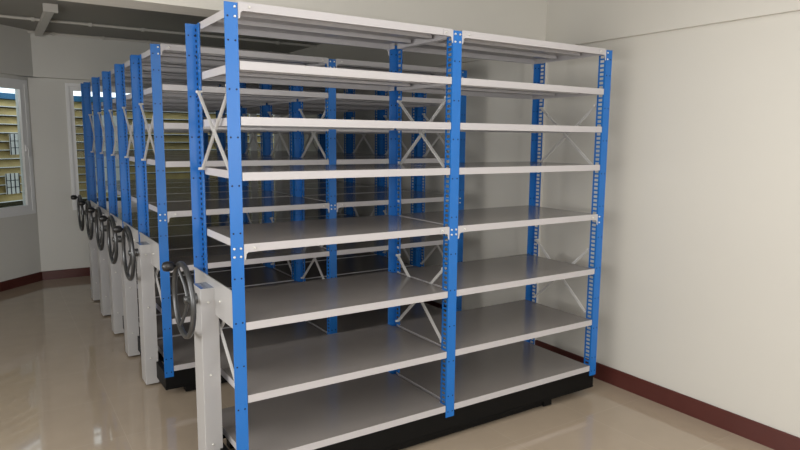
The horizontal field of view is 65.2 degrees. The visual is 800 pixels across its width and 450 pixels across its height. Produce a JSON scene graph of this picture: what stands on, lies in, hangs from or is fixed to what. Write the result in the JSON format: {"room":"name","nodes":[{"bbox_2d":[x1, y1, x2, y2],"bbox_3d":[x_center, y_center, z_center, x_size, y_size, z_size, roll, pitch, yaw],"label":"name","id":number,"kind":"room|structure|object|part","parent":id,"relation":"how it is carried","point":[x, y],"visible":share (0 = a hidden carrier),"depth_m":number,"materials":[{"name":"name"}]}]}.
{"room":"archive storage room","nodes":[
{"label":"archive storage room","id":0,"kind":"room"},
{"bbox_2d":[0,74,40,281],"bbox_3d":[-4.648,-0.508,5.312,0.144,2.796,3.707,2,8,13],"label":"wall","id":1,"kind":"structure","parent":0,"point":[19,235],"depth_m":6.94,"materials":[{"name":"grey paint"}]},
{"bbox_2d":[0,77,35,217],"bbox_3d":[-4.365,-0.771,6.310,0.170,1.482,1.536,2,8,13],"label":"window","id":2,"kind":"structure","parent":1,"relation":"in","point":[20,86],"depth_m":6.95,"materials":[{"name":"white metal"}]},
{"bbox_2d":[0,272,42,291],"bbox_3d":[-4.583,0.830,5.476,0.014,0.102,3.707,2,8,13],"label":"baseboard","id":3,"kind":"structure","parent":1,"relation":"attached to","point":[32,278],"depth_m":6.96,"materials":[{"name":"wood"}]},
{"bbox_2d":[28,77,287,271],"bbox_3d":[-2.944,-0.852,7.942,3.203,2.796,0.144,-5,9,-33],"label":"wall","id":4,"kind":"structure","parent":0,"point":[63,245],"depth_m":7.22,"materials":[{"name":"grey paint"}]},
{"bbox_2d":[42,267,89,279],"bbox_3d":[-2.868,0.488,8.087,3.069,0.102,0.014,-5,9,-33],"label":"baseboard","id":5,"kind":"structure","parent":4,"relation":"attached to","point":[76,272],"depth_m":7.39,"materials":[{"name":"wood"}]},
{"bbox_2d":[0,24,152,80],"bbox_3d":[-3.772,-1.797,6.293,1.409,0.492,6.309,6,9,33],"label":"beam","id":6,"kind":"structure","parent":4,"relation":"attached to","point":[23,53],"depth_m":7.00,"materials":[{"name":"grey paint"}]},
{"bbox_2d":[65,83,280,209],"bbox_3d":[-2.774,-0.993,8.013,2.616,1.464,0.130,-5,9,-33],"label":"window","id":7,"kind":"structure","parent":4,"relation":"in","point":[69,87],"depth_m":7.31,"materials":[{"name":"white metal"}]},
{"bbox_2d":[0,0,322,52],"bbox_3d":[-1.066,-1.573,2.562,6.008,0.120,10.908,-5,9,-33],"label":"ceiling","id":8,"kind":"structure","parent":0,"point":[67,11],"depth_m":6.30,"materials":[{"name":"paint"}]},
{"bbox_2d":[35,3,57,35],"bbox_3d":[-3.490,-1.985,6.131,0.114,0.070,1.668,-5,9,-33],"label":"batten","id":9,"kind":"object","parent":8,"relation":"attached to","point":[49,10],"visible":1,"depth_m":5.75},
{"bbox_2d":[27,30,288,53],"bbox_3d":[-3.539,-2.138,7.112,4.928,0.034,0.044,-5,9,-33],"label":"conduit","id":10,"kind":"object","parent":8,"relation":"attached to","point":[28,31],"visible":0.56,"depth_m":7.33,"materials":[{"name":"metal"}]},
{"bbox_2d":[0,14,316,47],"bbox_3d":[-3.420,-2.008,6.166,5.768,0.034,0.053,-5,9,-33],"label":"conduit","id":11,"kind":"object","parent":8,"relation":"attached to","point":[33,19],"visible":0.77,"depth_m":6.59,"materials":[{"name":"metal"}]},
{"bbox_2d":[0,276,773,449],"bbox_3d":[-1.091,1.316,2.957,6.008,0.120,10.908,-5,9,-33],"label":"floor","id":12,"kind":"structure","parent":0,"point":[68,382],"depth_m":3.86,"materials":[{"name":"beige tile"}]},
{"bbox_2d":[71,77,321,299],"bbox_3d":[-2.132,-0.400,6.840,2.597,2.207,0.618,-5,9,-33],"label":"shelving unit","id":13,"kind":"object","parent":12,"relation":"on","point":[90,131],"visible":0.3,"depth_m":6.43,"materials":[{"name":"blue metal"}]},
{"bbox_2d":[81,83,89,200],"bbox_3d":[-3.347,-0.395,6.740,0.080,2.208,0.084,-5,9,-33],"label":"upright post","id":14,"kind":"object","parent":13,"relation":"attached to","point":[82,86],"visible":0.17,"depth_m":6.64,"materials":[{"name":"metal"}]},
{"bbox_3d":[-3.185,-0.425,6.485,0.056,2.066,0.054,-5,9,-33],"label":"post","id":15,"kind":"part","parent":13,"relation":"part of","materials":[{"name":"metal"}]},
{"bbox_3d":[-3.045,-0.139,6.283,0.037,0.169,0.599,-5,9,-33],"label":"panel","id":16,"kind":"part","parent":13,"relation":"part of","materials":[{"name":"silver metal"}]},
{"bbox_3d":[-2.882,-0.359,6.023,0.056,2.066,0.054,-5,9,-33],"label":"post","id":17,"kind":"part","parent":13,"relation":"part of","materials":[{"name":"metal"}]},
{"bbox_3d":[-2.526,-1.427,6.440,1.132,0.069,0.612,-5,9,-33],"label":"shelf","id":18,"kind":"part","parent":13,"relation":"part of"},
{"bbox_3d":[-2.530,-0.750,6.532,1.130,0.035,0.607,-5,9,-33],"label":"shelf","id":19,"kind":"part","parent":13,"relation":"part of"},
{"bbox_3d":[-2.527,-1.208,6.470,1.130,0.035,0.607,-5,9,-33],"label":"shelf","id":20,"kind":"part","parent":13,"relation":"part of","materials":[{"name":"metal"}]},
{"bbox_3d":[-2.534,-0.427,6.576,1.132,0.069,0.612,-5,9,-33],"label":"shelf","id":21,"kind":"part","parent":13,"relation":"part of","materials":[{"name":"metal"}]},
{"bbox_3d":[-2.536,-0.097,6.621,1.130,0.035,0.607,-5,9,-33],"label":"shelf","id":22,"kind":"part","parent":13,"relation":"part of","materials":[{"name":"metal"}]},
{"bbox_3d":[-2.201,-0.503,7.118,0.056,2.066,0.054,-5,9,-33],"label":"post","id":23,"kind":"part","parent":13,"relation":"part of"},
{"bbox_3d":[-1.899,-0.437,6.656,0.056,2.066,0.054,-5,9,-33],"label":"post","id":24,"kind":"part","parent":13,"relation":"part of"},
{"bbox_3d":[-1.561,-1.285,7.092,1.130,0.035,0.607,-5,9,-33],"label":"shelf","id":25,"kind":"part","parent":13,"relation":"part of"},
{"bbox_3d":[-1.565,-0.826,7.154,1.130,0.035,0.607,-5,9,-33],"label":"shelf","id":26,"kind":"part","parent":13,"relation":"part of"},
{"bbox_3d":[-0.916,-0.515,7.289,0.056,2.066,0.054,-5,9,-33],"label":"post","id":27,"kind":"part","parent":13,"relation":"part of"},
{"bbox_2d":[78,75,347,315],"bbox_3d":[-1.781,-0.323,6.304,2.597,2.207,0.618,-5,9,-33],"label":"shelving unit","id":28,"kind":"object","parent":12,"relation":"on","point":[103,270],"visible":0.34,"depth_m":5.97,"materials":[{"name":"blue metal"}]},
{"bbox_3d":[-2.901,-0.200,5.723,0.073,0.048,0.049,-5,9,-33],"label":"crank knob","id":29,"kind":"part","parent":28,"relation":"part of","materials":[{"name":"black plastic"}]},
{"bbox_3d":[-2.834,-0.349,5.949,0.056,2.066,0.054,-5,9,-33],"label":"post","id":30,"kind":"part","parent":28,"relation":"part of","materials":[{"name":"metal"}]},
{"bbox_3d":[-2.694,-0.063,5.747,0.037,0.169,0.599,-5,9,-33],"label":"panel","id":31,"kind":"part","parent":28,"relation":"part of","materials":[{"name":"silver metal"}]},
{"bbox_3d":[-2.531,-0.283,5.487,0.056,2.066,0.054,-5,9,-33],"label":"post","id":32,"kind":"part","parent":28,"relation":"part of","materials":[{"name":"metal"}]},
{"bbox_3d":[-2.175,-1.351,5.904,1.132,0.069,0.612,-5,9,-33],"label":"shelf","id":33,"kind":"part","parent":28,"relation":"part of","materials":[{"name":"metal"}]},
{"bbox_3d":[-2.176,-1.132,5.934,1.130,0.035,0.607,-5,9,-33],"label":"shelf","id":34,"kind":"part","parent":28,"relation":"part of","materials":[{"name":"metal"}]},
{"bbox_3d":[-2.178,-0.905,5.965,1.130,0.035,0.607,-5,9,-33],"label":"shelf","id":35,"kind":"part","parent":28,"relation":"part of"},
{"bbox_3d":[-2.179,-0.673,5.997,1.130,0.035,0.607,-5,9,-33],"label":"shelf","id":36,"kind":"part","parent":28,"relation":"part of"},
{"bbox_3d":[-2.183,-0.350,6.040,1.132,0.069,0.612,-5,9,-33],"label":"shelf","id":37,"kind":"part","parent":28,"relation":"part of","materials":[{"name":"metal"}]},
{"bbox_3d":[-2.185,-0.021,6.085,1.130,0.035,0.607,-5,9,-33],"label":"shelf","id":38,"kind":"part","parent":28,"relation":"part of","materials":[{"name":"metal"}]},
{"bbox_3d":[-1.851,-0.427,6.582,0.056,2.066,0.054,-5,9,-33],"label":"post","id":39,"kind":"part","parent":28,"relation":"part of","materials":[{"name":"metal"}]},
{"bbox_3d":[-1.210,-1.209,6.556,1.130,0.035,0.607,-5,9,-33],"label":"shelf","id":40,"kind":"part","parent":28,"relation":"part of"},
{"bbox_3d":[-1.207,-1.428,6.527,1.132,0.069,0.612,-5,9,-33],"label":"shelf","id":41,"kind":"part","parent":28,"relation":"part of","materials":[{"name":"metal"}]},
{"bbox_3d":[-1.216,-0.427,6.663,1.132,0.069,0.612,-5,9,-33],"label":"shelf","id":42,"kind":"part","parent":28,"relation":"part of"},
{"bbox_3d":[-1.219,-0.098,6.707,1.130,0.035,0.607,-5,9,-33],"label":"shelf","id":43,"kind":"part","parent":28,"relation":"part of","materials":[{"name":"metal"}]},
{"bbox_3d":[-1.214,-0.750,6.618,1.130,0.035,0.607,-5,9,-33],"label":"shelf","id":44,"kind":"part","parent":28,"relation":"part of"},
{"bbox_3d":[-0.867,-0.505,7.215,0.056,2.066,0.054,-5,9,-33],"label":"post","id":45,"kind":"part","parent":28,"relation":"part of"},
{"bbox_3d":[-0.565,-0.439,6.753,0.056,2.066,0.054,-5,9,-33],"label":"post","id":46,"kind":"part","parent":28,"relation":"part of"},
{"bbox_2d":[87,64,379,333],"bbox_3d":[-1.430,-0.247,5.768,2.597,2.207,0.618,-5,9,-33],"label":"shelving unit","id":47,"kind":"object","parent":12,"relation":"on","point":[115,279],"visible":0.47,"depth_m":5.45,"materials":[{"name":"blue metal"}]},
{"bbox_3d":[-2.550,-0.124,5.187,0.073,0.048,0.049,-5,9,-33],"label":"crank knob","id":48,"kind":"part","parent":47,"relation":"part of","materials":[{"name":"black plastic"}]},
{"bbox_3d":[-2.483,-0.273,5.413,0.056,2.066,0.054,-5,9,-33],"label":"post","id":49,"kind":"part","parent":47,"relation":"part of","materials":[{"name":"metal"}]},
{"bbox_3d":[-2.343,0.013,5.211,0.037,0.169,0.599,-5,9,-33],"label":"panel","id":50,"kind":"part","parent":47,"relation":"part of","materials":[{"name":"silver metal"}]},
{"bbox_3d":[-2.180,-0.207,4.951,0.056,2.066,0.054,-5,9,-33],"label":"post","id":51,"kind":"part","parent":47,"relation":"part of","materials":[{"name":"metal"}]},
{"bbox_3d":[-1.840,0.693,5.637,1.130,0.035,0.607,-5,9,-33],"label":"shelf","id":52,"kind":"part","parent":47,"relation":"part of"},
{"bbox_3d":[-1.823,-1.275,5.368,1.132,0.069,0.612,-5,9,-33],"label":"shelf","id":53,"kind":"part","parent":47,"relation":"part of","materials":[{"name":"metal"}]},
{"bbox_3d":[-1.827,-0.829,5.429,1.130,0.035,0.607,-5,9,-33],"label":"shelf","id":54,"kind":"part","parent":47,"relation":"part of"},
{"bbox_3d":[-1.829,-0.597,5.461,1.130,0.035,0.607,-5,9,-33],"label":"shelf","id":55,"kind":"part","parent":47,"relation":"part of","materials":[{"name":"metal"}]},
{"bbox_3d":[-1.825,-1.056,5.398,1.130,0.035,0.607,-5,9,-33],"label":"shelf","id":56,"kind":"part","parent":47,"relation":"part of","materials":[{"name":"metal"}]},
{"bbox_3d":[-1.832,-0.274,5.504,1.132,0.069,0.612,-5,9,-33],"label":"shelf","id":57,"kind":"part","parent":47,"relation":"part of","materials":[{"name":"metal"}]},
{"bbox_3d":[-1.834,0.055,5.550,1.130,0.035,0.607,-5,9,-33],"label":"shelf","id":58,"kind":"part","parent":47,"relation":"part of","materials":[{"name":"metal"}]},
{"bbox_3d":[-1.837,0.387,5.595,1.130,0.035,0.607,-5,9,-33],"label":"shelf","id":59,"kind":"part","parent":47,"relation":"part of","materials":[{"name":"metal"}]},
{"bbox_3d":[-1.500,-0.351,6.046,0.056,2.066,0.054,-5,9,-33],"label":"post","id":60,"kind":"part","parent":47,"relation":"part of","materials":[{"name":"metal"}]},
{"bbox_3d":[-1.197,-0.285,5.584,0.056,2.066,0.054,-5,9,-33],"label":"post","id":61,"kind":"part","parent":47,"relation":"part of","materials":[{"name":"metal"}]},
{"bbox_3d":[-0.868,-0.022,6.171,1.130,0.035,0.607,-5,9,-33],"label":"shelf","id":62,"kind":"part","parent":47,"relation":"part of","materials":[{"name":"metal"}]},
{"bbox_3d":[-0.861,-0.906,6.051,1.130,0.035,0.607,-5,9,-33],"label":"shelf","id":63,"kind":"part","parent":47,"relation":"part of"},
{"bbox_3d":[-0.863,-0.674,6.082,1.130,0.035,0.607,-5,9,-33],"label":"shelf","id":64,"kind":"part","parent":47,"relation":"part of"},
{"bbox_3d":[-0.859,-1.133,6.020,1.130,0.035,0.607,-5,9,-33],"label":"shelf","id":65,"kind":"part","parent":47,"relation":"part of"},
{"bbox_3d":[-0.865,-0.351,6.127,1.132,0.069,0.612,-5,9,-33],"label":"shelf","id":66,"kind":"part","parent":47,"relation":"part of","materials":[{"name":"metal"}]},
{"bbox_3d":[-0.871,0.311,6.217,1.130,0.035,0.607,-5,9,-33],"label":"shelf","id":67,"kind":"part","parent":47,"relation":"part of","materials":[{"name":"metal"}]},
{"bbox_3d":[-0.516,-0.428,6.679,0.056,2.066,0.054,-5,9,-33],"label":"post","id":68,"kind":"part","parent":47,"relation":"part of","materials":[{"name":"metal"}]},
{"bbox_3d":[-0.214,-0.363,6.217,0.056,2.066,0.054,-5,9,-33],"label":"post","id":69,"kind":"part","parent":47,"relation":"part of","materials":[{"name":"metal"}]},
{"bbox_2d":[99,55,417,361],"bbox_3d":[-1.079,-0.171,5.232,2.597,2.207,0.618,-5,9,-33],"label":"shelving unit","id":70,"kind":"object","parent":12,"relation":"on","point":[270,274],"visible":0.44,"depth_m":4.98,"materials":[{"name":"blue metal"}]},
{"bbox_3d":[-2.199,-0.048,4.652,0.073,0.048,0.049,-5,9,-33],"label":"crank knob","id":71,"kind":"part","parent":70,"relation":"part of","materials":[{"name":"black plastic"}]},
{"bbox_3d":[-2.132,-0.197,4.877,0.056,2.066,0.054,-5,9,-33],"label":"post","id":72,"kind":"part","parent":70,"relation":"part of","materials":[{"name":"metal"}]},
{"bbox_3d":[-1.992,0.090,4.675,0.037,0.169,0.599,-5,9,-33],"label":"panel","id":73,"kind":"part","parent":70,"relation":"part of","materials":[{"name":"silver metal"}]},
{"bbox_3d":[-1.829,-0.131,4.415,0.056,2.066,0.054,-5,9,-33],"label":"post","id":74,"kind":"part","parent":70,"relation":"part of","materials":[{"name":"metal"}]},
{"bbox_3d":[-1.472,-1.199,4.832,1.132,0.069,0.612,-5,9,-33],"label":"shelf","id":75,"kind":"part","parent":70,"relation":"part of","materials":[{"name":"metal"}]},
{"bbox_3d":[-1.489,0.769,5.101,1.130,0.035,0.607,-5,9,-33],"label":"shelf","id":76,"kind":"part","parent":70,"relation":"part of","materials":[{"name":"metal"}]},
{"bbox_3d":[-1.483,0.131,5.014,1.130,0.035,0.607,-5,9,-33],"label":"shelf","id":77,"kind":"part","parent":70,"relation":"part of","materials":[{"name":"metal"}]},
{"bbox_3d":[-1.476,-0.753,4.893,1.130,0.035,0.607,-5,9,-33],"label":"shelf","id":78,"kind":"part","parent":70,"relation":"part of","materials":[{"name":"metal"}]},
{"bbox_3d":[-1.478,-0.521,4.925,1.130,0.035,0.607,-5,9,-33],"label":"shelf","id":79,"kind":"part","parent":70,"relation":"part of","materials":[{"name":"metal"}]},
{"bbox_3d":[-1.474,-0.980,4.862,1.130,0.035,0.607,-5,9,-33],"label":"shelf","id":80,"kind":"part","parent":70,"relation":"part of","materials":[{"name":"metal"}]},
{"bbox_3d":[-1.481,-0.198,4.968,1.132,0.069,0.612,-5,9,-33],"label":"shelf","id":81,"kind":"part","parent":70,"relation":"part of","materials":[{"name":"metal"}]},
{"bbox_3d":[-1.486,0.463,5.059,1.130,0.035,0.607,-5,9,-33],"label":"shelf","id":82,"kind":"part","parent":70,"relation":"part of","materials":[{"name":"metal"}]},
{"bbox_3d":[-1.149,-0.274,5.510,0.056,2.066,0.054,-5,9,-33],"label":"post","id":83,"kind":"part","parent":70,"relation":"part of","materials":[{"name":"metal"}]},
{"bbox_3d":[-0.846,-0.209,5.048,0.056,2.066,0.054,-5,9,-33],"label":"post","id":84,"kind":"part","parent":70,"relation":"part of","materials":[{"name":"metal"}]},
{"bbox_3d":[-0.511,-0.598,5.546,1.130,0.035,0.607,-5,9,-33],"label":"shelf","id":85,"kind":"part","parent":70,"relation":"part of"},
{"bbox_3d":[-0.508,-1.056,5.484,1.130,0.035,0.607,-5,9,-33],"label":"shelf","id":86,"kind":"part","parent":70,"relation":"part of","materials":[{"name":"metal"}]},
{"bbox_3d":[-0.520,0.387,5.681,1.130,0.035,0.607,-5,9,-33],"label":"shelf","id":87,"kind":"part","parent":70,"relation":"part of","materials":[{"name":"metal"}]},
{"bbox_3d":[-0.514,-0.275,5.591,1.132,0.069,0.612,-5,9,-33],"label":"shelf","id":88,"kind":"part","parent":70,"relation":"part of","materials":[{"name":"metal"}]},
{"bbox_3d":[-0.509,-0.830,5.515,1.130,0.035,0.607,-5,9,-33],"label":"shelf","id":89,"kind":"part","parent":70,"relation":"part of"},
{"bbox_3d":[-0.165,-0.352,6.143,0.056,2.066,0.054,-5,9,-33],"label":"post","id":90,"kind":"part","parent":70,"relation":"part of","materials":[{"name":"metal"}]},
{"bbox_3d":[0.137,-0.287,5.681,0.056,2.066,0.054,-5,9,-33],"label":"post","id":91,"kind":"part","parent":70,"relation":"part of","materials":[{"name":"metal"}]},
{"bbox_2d":[113,43,466,391],"bbox_3d":[-0.728,-0.095,4.697,2.597,2.207,0.618,-5,9,-33],"label":"shelving unit","id":92,"kind":"object","parent":12,"relation":"on","point":[177,353],"visible":0.7,"depth_m":4.38,"materials":[{"name":"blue metal"}]},
{"bbox_3d":[-1.848,0.028,4.116,0.073,0.048,0.049,-5,9,-33],"label":"crank knob","id":93,"kind":"part","parent":92,"relation":"part of","materials":[{"name":"black plastic"}]},
{"bbox_3d":[-1.781,-0.120,4.341,0.056,2.066,0.054,-5,9,-33],"label":"post","id":94,"kind":"part","parent":92,"relation":"part of","materials":[{"name":"metal"}]},
{"bbox_3d":[-1.641,0.166,4.139,0.037,0.169,0.599,-5,9,-33],"label":"panel","id":95,"kind":"part","parent":92,"relation":"part of","materials":[{"name":"silver metal"}]},
{"bbox_3d":[-1.478,-0.055,3.879,0.056,2.066,0.054,-5,9,-33],"label":"post","id":96,"kind":"part","parent":92,"relation":"part of","materials":[{"name":"metal"}]},
{"bbox_3d":[-1.135,0.539,4.523,1.130,0.035,0.607,-5,9,-33],"label":"shelf","id":97,"kind":"part","parent":92,"relation":"part of","materials":[{"name":"metal"}]},
{"bbox_3d":[-1.121,-1.123,4.296,1.132,0.069,0.612,-5,9,-33],"label":"shelf","id":98,"kind":"part","parent":92,"relation":"part of","materials":[{"name":"metal"}]},
{"bbox_3d":[-1.123,-0.904,4.326,1.130,0.035,0.607,-5,9,-33],"label":"shelf","id":99,"kind":"part","parent":92,"relation":"part of","materials":[{"name":"metal"}]},
{"bbox_3d":[-1.125,-0.677,4.357,1.130,0.035,0.607,-5,9,-33],"label":"shelf","id":100,"kind":"part","parent":92,"relation":"part of","materials":[{"name":"metal"}]},
{"bbox_3d":[-1.127,-0.445,4.389,1.130,0.035,0.607,-5,9,-33],"label":"shelf","id":101,"kind":"part","parent":92,"relation":"part of","materials":[{"name":"metal"}]},
{"bbox_3d":[-1.130,-0.122,4.433,1.132,0.069,0.612,-5,9,-33],"label":"shelf","id":102,"kind":"part","parent":92,"relation":"part of","materials":[{"name":"metal"}]},
{"bbox_3d":[-1.138,0.845,4.565,1.130,0.035,0.607,-5,9,-33],"label":"shelf","id":103,"kind":"part","parent":92,"relation":"part of","materials":[{"name":"metal"}]},
{"bbox_3d":[-1.132,0.207,4.478,1.130,0.035,0.607,-5,9,-33],"label":"shelf","id":104,"kind":"part","parent":92,"relation":"part of","materials":[{"name":"metal"}]},
{"bbox_3d":[-0.797,-0.198,4.974,0.056,2.066,0.054,-5,9,-33],"label":"post","id":105,"kind":"part","parent":92,"relation":"part of","materials":[{"name":"metal"}]},
{"bbox_3d":[-0.495,-0.133,4.512,0.056,2.066,0.054,-5,9,-33],"label":"post","id":106,"kind":"part","parent":92,"relation":"part of","materials":[{"name":"metal"}]},
{"bbox_3d":[-0.169,0.463,5.145,1.130,0.035,0.607,-5,9,-33],"label":"shelf","id":107,"kind":"part","parent":92,"relation":"part of","materials":[{"name":"metal"}]},
{"bbox_3d":[-0.157,-0.980,4.948,1.130,0.035,0.607,-5,9,-33],"label":"shelf","id":108,"kind":"part","parent":92,"relation":"part of","materials":[{"name":"metal"}]},
{"bbox_3d":[-0.172,0.768,5.187,1.130,0.035,0.607,-5,9,-33],"label":"shelf","id":109,"kind":"part","parent":92,"relation":"part of","materials":[{"name":"metal"}]},
{"bbox_3d":[-0.161,-0.521,5.011,1.130,0.035,0.607,-5,9,-33],"label":"shelf","id":110,"kind":"part","parent":92,"relation":"part of","materials":[{"name":"metal"}]},
{"bbox_3d":[-0.163,-0.199,5.055,1.132,0.069,0.612,-5,9,-33],"label":"shelf","id":111,"kind":"part","parent":92,"relation":"part of","materials":[{"name":"metal"}]},
{"bbox_3d":[-0.159,-0.753,4.979,1.130,0.035,0.607,-5,9,-33],"label":"shelf","id":112,"kind":"part","parent":92,"relation":"part of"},
{"bbox_3d":[-0.166,0.131,5.100,1.130,0.035,0.607,-5,9,-33],"label":"shelf","id":113,"kind":"part","parent":92,"relation":"part of","materials":[{"name":"metal"}]},
{"bbox_3d":[-0.154,-1.199,4.919,1.132,0.069,0.612,-5,9,-33],"label":"shelf","id":114,"kind":"part","parent":92,"relation":"part of","materials":[{"name":"metal"}]},
{"bbox_3d":[0.186,-0.276,5.607,0.056,2.066,0.054,-5,9,-33],"label":"post","id":115,"kind":"part","parent":92,"relation":"part of","materials":[{"name":"metal"}]},
{"bbox_3d":[0.488,-0.211,5.145,0.056,2.066,0.054,-5,9,-33],"label":"post","id":116,"kind":"part","parent":92,"relation":"part of","materials":[{"name":"metal"}]},
{"bbox_2d":[162,1,611,449],"bbox_3d":[0.037,0.071,3.528,2.597,2.207,0.618,-5,9,-33],"label":"shelving unit","id":117,"kind":"object","parent":12,"relation":"on","point":[394,385],"visible":1,"depth_m":3.36,"materials":[{"name":"metal"}]},
{"bbox_3d":[-1.083,0.194,2.947,0.073,0.048,0.049,-5,9,-33],"label":"crank knob","id":118,"kind":"part","parent":117,"relation":"part of","materials":[{"name":"black plastic"}]},
{"bbox_3d":[-1.016,0.046,3.173,0.056,2.066,0.054,-5,9,-33],"label":"post","id":119,"kind":"part","parent":117,"relation":"part of","materials":[{"name":"metal"}]},
{"bbox_3d":[-0.875,0.332,2.971,0.037,0.169,0.599,-5,9,-33],"label":"panel","id":120,"kind":"part","parent":117,"relation":"part of","materials":[{"name":"silver metal"}]},
{"bbox_3d":[-0.713,0.111,2.711,0.056,2.066,0.054,-5,9,-33],"label":"post","id":121,"kind":"part","parent":117,"relation":"part of","materials":[{"name":"metal"}]},
{"bbox_3d":[-0.356,-0.957,3.128,1.132,0.069,0.612,-5,9,-33],"label":"shelf","id":122,"kind":"part","parent":117,"relation":"part of","materials":[{"name":"metal"}]},
{"bbox_3d":[-0.361,-0.279,3.220,1.130,0.035,0.607,-5,9,-33],"label":"shelf","id":123,"kind":"part","parent":117,"relation":"part of","materials":[{"name":"metal"}]},
{"bbox_3d":[-0.357,-0.738,3.158,1.130,0.035,0.607,-5,9,-33],"label":"shelf","id":124,"kind":"part","parent":117,"relation":"part of","materials":[{"name":"metal"}]},
{"bbox_3d":[-0.365,0.044,3.264,1.132,0.069,0.612,-5,9,-33],"label":"shelf","id":125,"kind":"part","parent":117,"relation":"part of","materials":[{"name":"metal"}]},
{"bbox_3d":[-0.359,-0.511,3.189,1.130,0.035,0.607,-5,9,-33],"label":"shelf","id":126,"kind":"part","parent":117,"relation":"part of","materials":[{"name":"metal"}]},
{"bbox_3d":[-0.370,0.706,3.355,1.130,0.035,0.607,-5,9,-33],"label":"shelf","id":127,"kind":"part","parent":117,"relation":"part of","materials":[{"name":"metal"}]},
{"bbox_3d":[-0.372,1.011,3.397,1.130,0.035,0.607,-5,9,-33],"label":"shelf","id":128,"kind":"part","parent":117,"relation":"part of","materials":[{"name":"metal"}]},
{"bbox_3d":[-0.367,0.373,3.309,1.130,0.035,0.607,-5,9,-33],"label":"shelf","id":129,"kind":"part","parent":117,"relation":"part of","materials":[{"name":"metal"}]},
{"bbox_3d":[-0.032,-0.032,3.806,0.056,2.066,0.054,-5,9,-33],"label":"post","id":130,"kind":"part","parent":117,"relation":"part of","materials":[{"name":"metal"}]},
{"bbox_3d":[0.270,0.033,3.344,0.056,2.066,0.054,-5,9,-33],"label":"post","id":131,"kind":"part","parent":117,"relation":"part of","materials":[{"name":"metal"}]},
{"bbox_3d":[0.594,0.934,4.018,1.130,0.035,0.607,-5,9,-33],"label":"shelf","id":132,"kind":"part","parent":117,"relation":"part of","materials":[{"name":"metal"}]},
{"bbox_3d":[0.596,0.629,3.977,1.130,0.035,0.607,-5,9,-33],"label":"shelf","id":133,"kind":"part","parent":117,"relation":"part of","materials":[{"name":"metal"}]},
{"bbox_3d":[0.599,0.297,3.931,1.130,0.035,0.607,-5,9,-33],"label":"shelf","id":134,"kind":"part","parent":117,"relation":"part of","materials":[{"name":"metal"}]},
{"bbox_3d":[0.603,-0.033,3.887,1.132,0.069,0.612,-5,9,-33],"label":"shelf","id":135,"kind":"part","parent":117,"relation":"part of","materials":[{"name":"metal"}]},
{"bbox_3d":[0.609,-0.814,3.780,1.130,0.035,0.607,-5,9,-33],"label":"shelf","id":136,"kind":"part","parent":117,"relation":"part of","materials":[{"name":"metal"}]},
{"bbox_3d":[0.605,-0.355,3.842,1.130,0.035,0.607,-5,9,-33],"label":"shelf","id":137,"kind":"part","parent":117,"relation":"part of","materials":[{"name":"metal"}]},
{"bbox_3d":[0.607,-0.587,3.811,1.130,0.035,0.607,-5,9,-33],"label":"shelf","id":138,"kind":"part","parent":117,"relation":"part of","materials":[{"name":"metal"}]},
{"bbox_3d":[0.611,-1.033,3.751,1.132,0.069,0.612,-5,9,-33],"label":"shelf","id":139,"kind":"part","parent":117,"relation":"part of","materials":[{"name":"metal"}]},
{"bbox_3d":[0.951,-0.110,4.439,0.056,2.066,0.054,-5,9,-33],"label":"post","id":140,"kind":"part","parent":117,"relation":"part of","materials":[{"name":"metal"}]},
{"bbox_3d":[1.254,-0.045,3.977,0.056,2.066,0.054,-5,9,-33],"label":"post","id":141,"kind":"part","parent":117,"relation":"part of","materials":[{"name":"metal"}]},
{"bbox_2d":[288,11,799,437],"bbox_3d":[1.412,-0.326,4.362,0.168,2.796,11.004,-5,9,-33],"label":"wall","id":142,"kind":"structure","parent":0,"point":[699,299],"depth_m":3.81,"materials":[{"name":"beige paint"}]},
{"bbox_2d":[60,0,546,40],"bbox_3d":[-1.391,-1.346,3.096,5.768,0.480,0.217,-5,9,-33],"label":"beam","id":143,"kind":"structure","parent":142,"relation":"attached to","point":[526,19],"depth_m":3.97,"materials":[{"name":"beige paint"}]},
{"bbox_2d":[516,63,546,344],"bbox_3d":[1.007,-0.152,4.836,0.022,2.316,0.217,-5,9,-33],"label":"pillar","id":144,"kind":"structure","parent":142,"relation":"attached to","point":[528,70],"depth_m":4.81,"materials":[{"name":"beige paint"}]},
{"bbox_2d":[289,0,799,66],"bbox_3d":[1.373,-1.460,4.103,0.026,0.480,10.548,-5,9,-33],"label":"beam","id":145,"kind":"structure","parent":142,"relation":"attached to","point":[575,22],"depth_m":4.06,"materials":[{"name":"beige paint"}]},
{"bbox_2d":[424,301,799,449],"bbox_3d":[1.324,1.009,4.494,0.014,0.114,10.668,-5,9,-33],"label":"baseboard","id":146,"kind":"structure","parent":142,"relation":"attached to","point":[765,435],"depth_m":3.80,"materials":[{"name":"wood"}]},
{"label":"outside","id":147,"kind":"structure","parent":0,"visible":0},
{"bbox_2d":[73,96,273,201],"bbox_3d":[-2.759,-1.014,8.532,3.180,1.522,0.144,-5,9,-33],"label":"slatted screen","id":148,"kind":"object","parent":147,"point":[172,141],"visible":0.04,"depth_m":8.15,"materials":[{"name":"yellow paint"}]},
{"bbox_3d":[-3.661,-0.894,7.893,0.360,0.960,0.012,-5,9,-33],"label":"barred panel","id":149,"kind":"part","parent":148,"relation":"part of","materials":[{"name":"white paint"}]},
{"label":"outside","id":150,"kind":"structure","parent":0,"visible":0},
{"bbox_2d":[0,92,22,207],"bbox_3d":[-4.781,-0.753,6.487,0.144,1.522,3.120,2,8,13],"label":"slatted screen","id":151,"kind":"object","parent":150,"point":[10,170],"visible":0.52,"depth_m":7.31,"materials":[{"name":"yellow paint"}]},
{"bbox_3d":[-4.538,-0.485,7.330,0.012,0.240,0.180,2,8,13],"label":"barred panel","id":152,"kind":"part","parent":151,"relation":"part of","materials":[{"name":"glass"}]},
{"bbox_3d":[-4.519,-0.946,7.332,0.012,0.240,0.120,2,8,13],"label":"barred panel","id":153,"kind":"part","parent":151,"relation":"part of","materials":[{"name":"glass"}]}
]}

